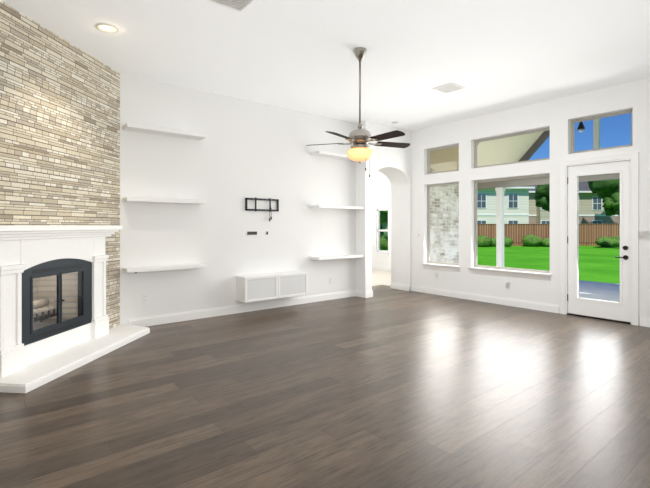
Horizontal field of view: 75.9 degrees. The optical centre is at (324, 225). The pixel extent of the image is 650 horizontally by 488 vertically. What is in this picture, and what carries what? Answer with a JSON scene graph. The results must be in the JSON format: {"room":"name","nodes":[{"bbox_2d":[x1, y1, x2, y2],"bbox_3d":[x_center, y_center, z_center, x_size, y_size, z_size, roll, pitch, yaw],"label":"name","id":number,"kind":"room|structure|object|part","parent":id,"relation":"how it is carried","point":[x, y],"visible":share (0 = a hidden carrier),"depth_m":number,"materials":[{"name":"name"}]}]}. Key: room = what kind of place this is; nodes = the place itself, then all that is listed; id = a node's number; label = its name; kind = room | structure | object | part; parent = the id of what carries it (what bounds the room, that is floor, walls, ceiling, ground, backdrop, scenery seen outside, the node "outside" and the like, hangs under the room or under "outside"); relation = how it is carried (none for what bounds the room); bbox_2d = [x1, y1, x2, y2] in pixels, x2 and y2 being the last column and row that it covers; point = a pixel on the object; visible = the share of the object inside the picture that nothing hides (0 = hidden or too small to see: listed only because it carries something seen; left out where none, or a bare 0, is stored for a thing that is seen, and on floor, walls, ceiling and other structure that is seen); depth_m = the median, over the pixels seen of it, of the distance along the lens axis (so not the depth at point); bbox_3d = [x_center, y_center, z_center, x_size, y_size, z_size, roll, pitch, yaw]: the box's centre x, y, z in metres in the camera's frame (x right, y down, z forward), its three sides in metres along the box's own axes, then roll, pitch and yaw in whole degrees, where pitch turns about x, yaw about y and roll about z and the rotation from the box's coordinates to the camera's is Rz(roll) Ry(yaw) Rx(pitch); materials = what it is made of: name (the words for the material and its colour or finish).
{"room":"living room","nodes":[
{"label":"living room","id":0,"kind":"room"},
{"bbox_2d":[0,0,119,328],"bbox_3d":[-2.997,-0.330,4.284,0.100,3.500,2.828,0,0,6],"label":"stone wall","id":1,"kind":"structure","parent":0,"point":[59,131],"depth_m":4.54,"materials":[{"name":"beige stone"}]},
{"bbox_2d":[120,74,355,324],"bbox_3d":[-1.950,-0.330,6.545,6.400,3.500,0.270,0,0,-39],"label":"wall","id":2,"kind":"structure","parent":0,"point":[234,159],"depth_m":6.63,"materials":[{"name":"white paint"}]},
{"bbox_2d":[143,294,147,302],"bbox_3d":[-2.539,1.020,5.889,0.075,0.118,0.008,0,0,-39],"label":"outlet","id":3,"kind":"object","parent":2,"relation":"attached to","point":[145,297],"visible":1,"depth_m":5.89,"materials":[{"name":"white plastic"}]},
{"bbox_2d":[122,123,205,139],"bbox_3d":[-2.268,-1.340,5.952,1.100,0.058,0.248,0,0,-39],"label":"shelf","id":4,"kind":"object","parent":2,"relation":"attached to","point":[159,131],"visible":1,"depth_m":5.86,"materials":[{"name":"white wood"}]},
{"bbox_2d":[122,197,205,204],"bbox_3d":[-2.268,-0.355,5.952,1.100,0.058,0.248,0,0,-39],"label":"shelf","id":5,"kind":"object","parent":2,"relation":"attached to","point":[156,200],"visible":1,"depth_m":5.85,"materials":[{"name":"white wood"}]},
{"bbox_2d":[122,263,205,272],"bbox_3d":[-2.268,0.595,5.952,1.100,0.058,0.248,0,0,-39],"label":"shelf","id":6,"kind":"object","parent":2,"relation":"attached to","point":[160,267],"visible":1,"depth_m":5.86,"materials":[{"name":"white wood"}]},
{"bbox_2d":[247,231,256,234],"bbox_3d":[-1.217,0.120,6.958,0.200,0.070,0.007,0,0,-39],"label":"outlet","id":7,"kind":"object","parent":2,"relation":"attached to","point":[251,232],"visible":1,"depth_m":6.95,"materials":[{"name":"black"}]},
{"bbox_2d":[245,198,278,220],"bbox_3d":[-1.055,-0.278,7.060,0.640,0.395,0.052,0,0,-39],"label":"mount","id":8,"kind":"object","parent":2,"relation":"attached to","point":[269,209],"visible":1,"depth_m":7.05,"materials":[{"name":"black metal"}]},
{"bbox_2d":[236,271,307,302],"bbox_3d":[-0.872,1.010,7.049,1.230,0.400,0.298,0,0,-39],"label":"cabinet","id":9,"kind":"object","parent":2,"relation":"attached to","point":[261,287],"visible":1,"depth_m":6.86,"materials":[{"name":"white wood"}]},
{"bbox_2d":[311,151,352,160],"bbox_3d":[0.258,-1.340,7.995,1.137,0.058,0.248,0,0,-39],"label":"shelf","id":10,"kind":"object","parent":2,"relation":"attached to","point":[330,155],"visible":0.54,"depth_m":7.77,"materials":[{"name":"white wood"}]},
{"bbox_2d":[311,205,363,209],"bbox_3d":[0.258,-0.355,7.995,1.137,0.058,0.248,0,0,-39],"label":"shelf","id":11,"kind":"object","parent":2,"relation":"attached to","point":[335,207],"visible":1,"depth_m":7.86,"materials":[{"name":"white wood"}]},
{"bbox_2d":[311,254,363,259],"bbox_3d":[0.258,0.595,7.995,1.137,0.058,0.248,0,0,-39],"label":"shelf","id":12,"kind":"object","parent":2,"relation":"attached to","point":[328,257],"visible":1,"depth_m":7.85,"materials":[{"name":"white wood"}]},
{"bbox_2d":[0,285,649,487],"bbox_3d":[1.409,1.420,3.680,8.020,0.001,9.950,0,0,-39],"label":"floor","id":13,"kind":"structure","parent":0,"point":[385,386],"depth_m":3.31,"materials":[{"name":"brown wood"}]},
{"bbox_2d":[0,225,149,393],"bbox_3d":[-2.705,0.708,4.574,1.793,1.425,1.841,0,0,-39],"label":"fireplace","id":14,"kind":"object","parent":13,"relation":"on","point":[54,321],"visible":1,"depth_m":4.34,"materials":[{"name":"stone"}]},
{"bbox_3d":[-2.991,0.639,4.469,0.984,1.018,0.984,0,0,-39],"label":"frame","id":15,"kind":"part","parent":14,"relation":"part of","materials":[{"name":"stone"}]},
{"bbox_2d":[1,0,649,130],"bbox_3d":[1.414,-2.080,5.646,10.500,0.001,13.000,0,0,-39],"label":"ceiling","id":16,"kind":"structure","parent":0,"point":[492,56],"depth_m":4.88,"materials":[{"name":"white paint"}]},
{"bbox_2d":[95,23,117,32],"bbox_3d":[-2.290,-2.074,4.373,0.210,0.011,0.210,0,0,-39],"label":"recessed light","id":17,"kind":"object","parent":16,"relation":"in","point":[105,27],"visible":0.98,"depth_m":4.37,"materials":[{"name":"white"}]},
{"bbox_2d":[211,0,252,10],"bbox_3d":[-0.837,-2.074,3.786,0.320,0.011,0.320,0,0,-39],"label":"ceiling vent","id":18,"kind":"object","parent":16,"relation":"in","point":[239,5],"visible":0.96,"depth_m":3.87,"materials":[{"name":"white metal"}]},
{"bbox_2d":[306,47,409,176],"bbox_3d":[0.443,-1.325,4.885,1.276,1.509,1.228,0,0,-39],"label":"fan","id":19,"kind":"object","parent":16,"relation":"hanging from","point":[360,139],"visible":1,"depth_m":4.84,"materials":[{"name":"silver metal"}]},
{"bbox_2d":[433,83,464,93],"bbox_3d":[1.865,-2.074,6.281,0.340,0.011,0.340,0,0,-39],"label":"ceiling vent","id":20,"kind":"object","parent":16,"relation":"in","point":[449,88],"visible":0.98,"depth_m":6.27,"materials":[{"name":"white metal"}]},
{"bbox_2d":[372,269,390,285],"bbox_3d":[0.425,1.420,10.923,5.400,0.001,3.550,0,0,-39],"label":"floor","id":21,"kind":"structure","parent":0,"point":[381,277],"depth_m":11.49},
{"bbox_2d":[372,171,390,266],"bbox_3d":[2.601,-0.330,12.606,0.100,3.500,3.630,0,0,-39],"label":"wall","id":22,"kind":"structure","parent":0,"point":[381,191],"depth_m":13.50,"materials":[{"name":"white paint"}]},
{"bbox_2d":[374,209,388,255],"bbox_3d":[1.872,0.200,13.495,0.175,1.500,0.610,0,0,-39],"label":"window","id":23,"kind":"structure","parent":22,"relation":"in","point":[382,252],"depth_m":13.68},
{"bbox_2d":[128,265,649,326],"bbox_3d":[2.232,1.355,6.308,8.395,0.130,13.000,0,0,-39],"label":"baseboard","id":24,"kind":"structure","parent":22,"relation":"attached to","point":[204,313],"depth_m":7.24,"materials":[{"name":"white wood"}]},
{"bbox_2d":[356,121,411,290],"bbox_3d":[1.178,-0.330,8.895,1.420,3.500,0.550,0,0,-39],"label":"wall","id":25,"kind":"structure","parent":0,"point":[393,165],"depth_m":8.83,"materials":[{"name":"white paint"}]},
{"bbox_2d":[430,168,458,262],"bbox_3d":[2.810,-0.606,10.376,2.580,4.548,0.100,0,0,-39],"label":"brick wall","id":26,"kind":"structure","parent":0,"point":[448,211],"depth_m":10.45,"materials":[{"name":"white brick"}]},
{"bbox_2d":[412,78,649,325],"bbox_3d":[4.606,-0.330,5.945,0.200,3.500,9.450,0,0,-39],"label":"wall","id":27,"kind":"structure","parent":0,"point":[557,115],"depth_m":7.24,"materials":[{"name":"white paint"}]},
{"bbox_2d":[422,182,460,271],"bbox_3d":[2.427,0.011,8.587,0.195,1.779,0.920,0,0,-39],"label":"window","id":28,"kind":"structure","parent":27,"relation":"in","point":[429,264],"depth_m":8.74,"materials":[{"name":"grey"}]},
{"bbox_2d":[427,144,458,173],"bbox_3d":[2.479,-1.365,8.630,0.060,0.548,0.838,0,0,-39],"label":"window","id":29,"kind":"structure","parent":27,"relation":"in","point":[429,153],"depth_m":8.77,"materials":[{"name":"grey"}]},
{"bbox_2d":[468,174,551,280],"bbox_3d":[3.314,0.011,7.491,0.195,1.779,1.520,0,0,-39],"label":"window","id":30,"kind":"structure","parent":27,"relation":"in","point":[543,274],"depth_m":7.56,"materials":[{"name":"grey"}]},
{"bbox_2d":[474,127,549,167],"bbox_3d":[3.366,-1.380,7.533,0.060,0.558,1.438,0,0,-39],"label":"window","id":31,"kind":"structure","parent":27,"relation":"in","point":[500,137],"depth_m":7.60,"materials":[{"name":"grey"}]},
{"bbox_2d":[560,152,638,325],"bbox_3d":[4.214,0.182,6.406,0.226,2.475,1.050,0,0,-39],"label":"door","id":32,"kind":"structure","parent":27,"relation":"in","point":[625,309],"depth_m":6.31,"materials":[{"name":"white wood"}]},
{"bbox_2d":[571,109,632,153],"bbox_3d":[4.266,-1.430,6.422,0.060,0.558,0.858,0,0,-39],"label":"window","id":33,"kind":"structure","parent":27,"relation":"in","point":[593,118],"depth_m":6.42,"materials":[{"name":"grey"}]},
{"bbox_2d":[639,231,649,238],"bbox_3d":[4.515,0.130,5.890,0.008,0.118,0.120,0,0,-39],"label":"light switch","id":34,"kind":"object","parent":27,"relation":"attached to","point":[644,234],"visible":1,"depth_m":5.89,"materials":[{"name":"white plastic"}]},
{"label":"outside","id":35,"kind":"structure","parent":0,"visible":0},
{"bbox_2d":[477,246,619,283],"bbox_3d":[41.585,1.670,65.794,132.580,0.001,170.000,0,0,-39],"label":"lawn","id":36,"kind":"structure","parent":35,"point":[484,255],"depth_m":20.77,"materials":[{"name":"green plant"}]},
{"bbox_2d":[380,211,387,249],"bbox_3d":[2.703,-0.114,19.145,2.514,3.818,3.708,0,0,-39],"label":"bush","id":37,"kind":"object","parent":36,"relation":"on","point":[383,234],"depth_m":18.44,"materials":[{"name":"green plant"}]},
{"bbox_2d":[477,235,512,246],"bbox_3d":[13.409,1.252,33.471,2.902,1.113,2.349,0,0,-39],"label":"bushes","id":38,"kind":"object","parent":36,"relation":"on","point":[487,241],"depth_m":33.02,"materials":[{"name":"green plant"}]},
{"bbox_2d":[477,186,534,223],"bbox_3d":[15.500,-2.605,51.490,14.900,8.550,11.920,0,0,0],"label":"house","id":39,"kind":"structure","parent":36,"relation":"on","point":[521,194],"depth_m":46.00,"materials":[{"name":"beige"}]},
{"bbox_2d":[522,234,549,246],"bbox_3d":[18.143,1.252,33.859,3.476,1.171,3.298,0,0,-39],"label":"bush","id":40,"kind":"object","parent":36,"relation":"on","point":[526,239],"depth_m":33.41,"materials":[{"name":"green plant"}]},
{"bbox_2d":[534,184,549,211],"bbox_3d":[21.814,-1.545,39.129,4.224,6.430,3.754,0,0,-39],"label":"tree","id":41,"kind":"object","parent":36,"relation":"on","point":[540,194],"depth_m":38.62,"materials":[{"name":"green plant"}]},
{"bbox_2d":[477,224,619,245],"bbox_3d":[19.200,0.740,35.055,50.500,1.860,0.170,0,0,0],"label":"fence","id":42,"kind":"object","parent":36,"relation":"on","point":[513,232],"depth_m":35.00,"materials":[{"name":"brown wood"}]},
{"bbox_2d":[529,182,618,223],"bbox_3d":[30.050,-2.630,53.125,13.800,8.600,11.650,0,0,0],"label":"house","id":43,"kind":"structure","parent":36,"relation":"on","point":[592,210],"depth_m":48.50,"materials":[{"name":"wood"}]},
{"bbox_2d":[579,280,619,301],"bbox_3d":[5.606,1.585,8.747,4.880,0.270,5.950,0,0,-39],"label":"patio slab","id":44,"kind":"object","parent":36,"relation":"on","point":[586,288],"depth_m":9.37,"materials":[{"name":"concrete"}]},
{"bbox_2d":[430,118,619,266],"bbox_3d":[4.618,-0.919,8.379,2.880,5.178,5.280,0,0,-39],"label":"roof","id":45,"kind":"structure","parent":44,"relation":"on","point":[512,153],"depth_m":9.83,"materials":[{"name":"beige paint"}]},
{"bbox_2d":[577,122,584,131],"bbox_3d":[5.109,-2.531,8.313,0.136,1.321,0.136,0,0,-39],"label":"pendant lamp","id":46,"kind":"object","parent":45,"relation":"hanging from","point":[581,127],"depth_m":8.28,"materials":[{"name":"brown metal"}]},
{"bbox_2d":[588,179,619,223],"bbox_3d":[30.857,-3.030,43.241,6.481,9.400,6.149,0,0,-39],"label":"tree","id":47,"kind":"object","parent":36,"relation":"on","point":[602,190],"depth_m":42.41,"materials":[{"name":"green plant"}]},
{"bbox_2d":[595,236,619,246],"bbox_3d":[24.384,1.329,33.591,5.200,1.053,1.463,0,0,-6],"label":"bush","id":48,"kind":"object","parent":36,"relation":"on","point":[603,242],"depth_m":33.03,"materials":[{"name":"green plant"}]},
{"bbox_2d":[602,192,619,215],"bbox_3d":[21.351,-0.387,30.070,1.771,4.113,2.341,0,0,-39],"label":"tree","id":49,"kind":"object","parent":36,"relation":"on","point":[610,211],"depth_m":30.00,"materials":[{"name":"green plant"}]}
]}

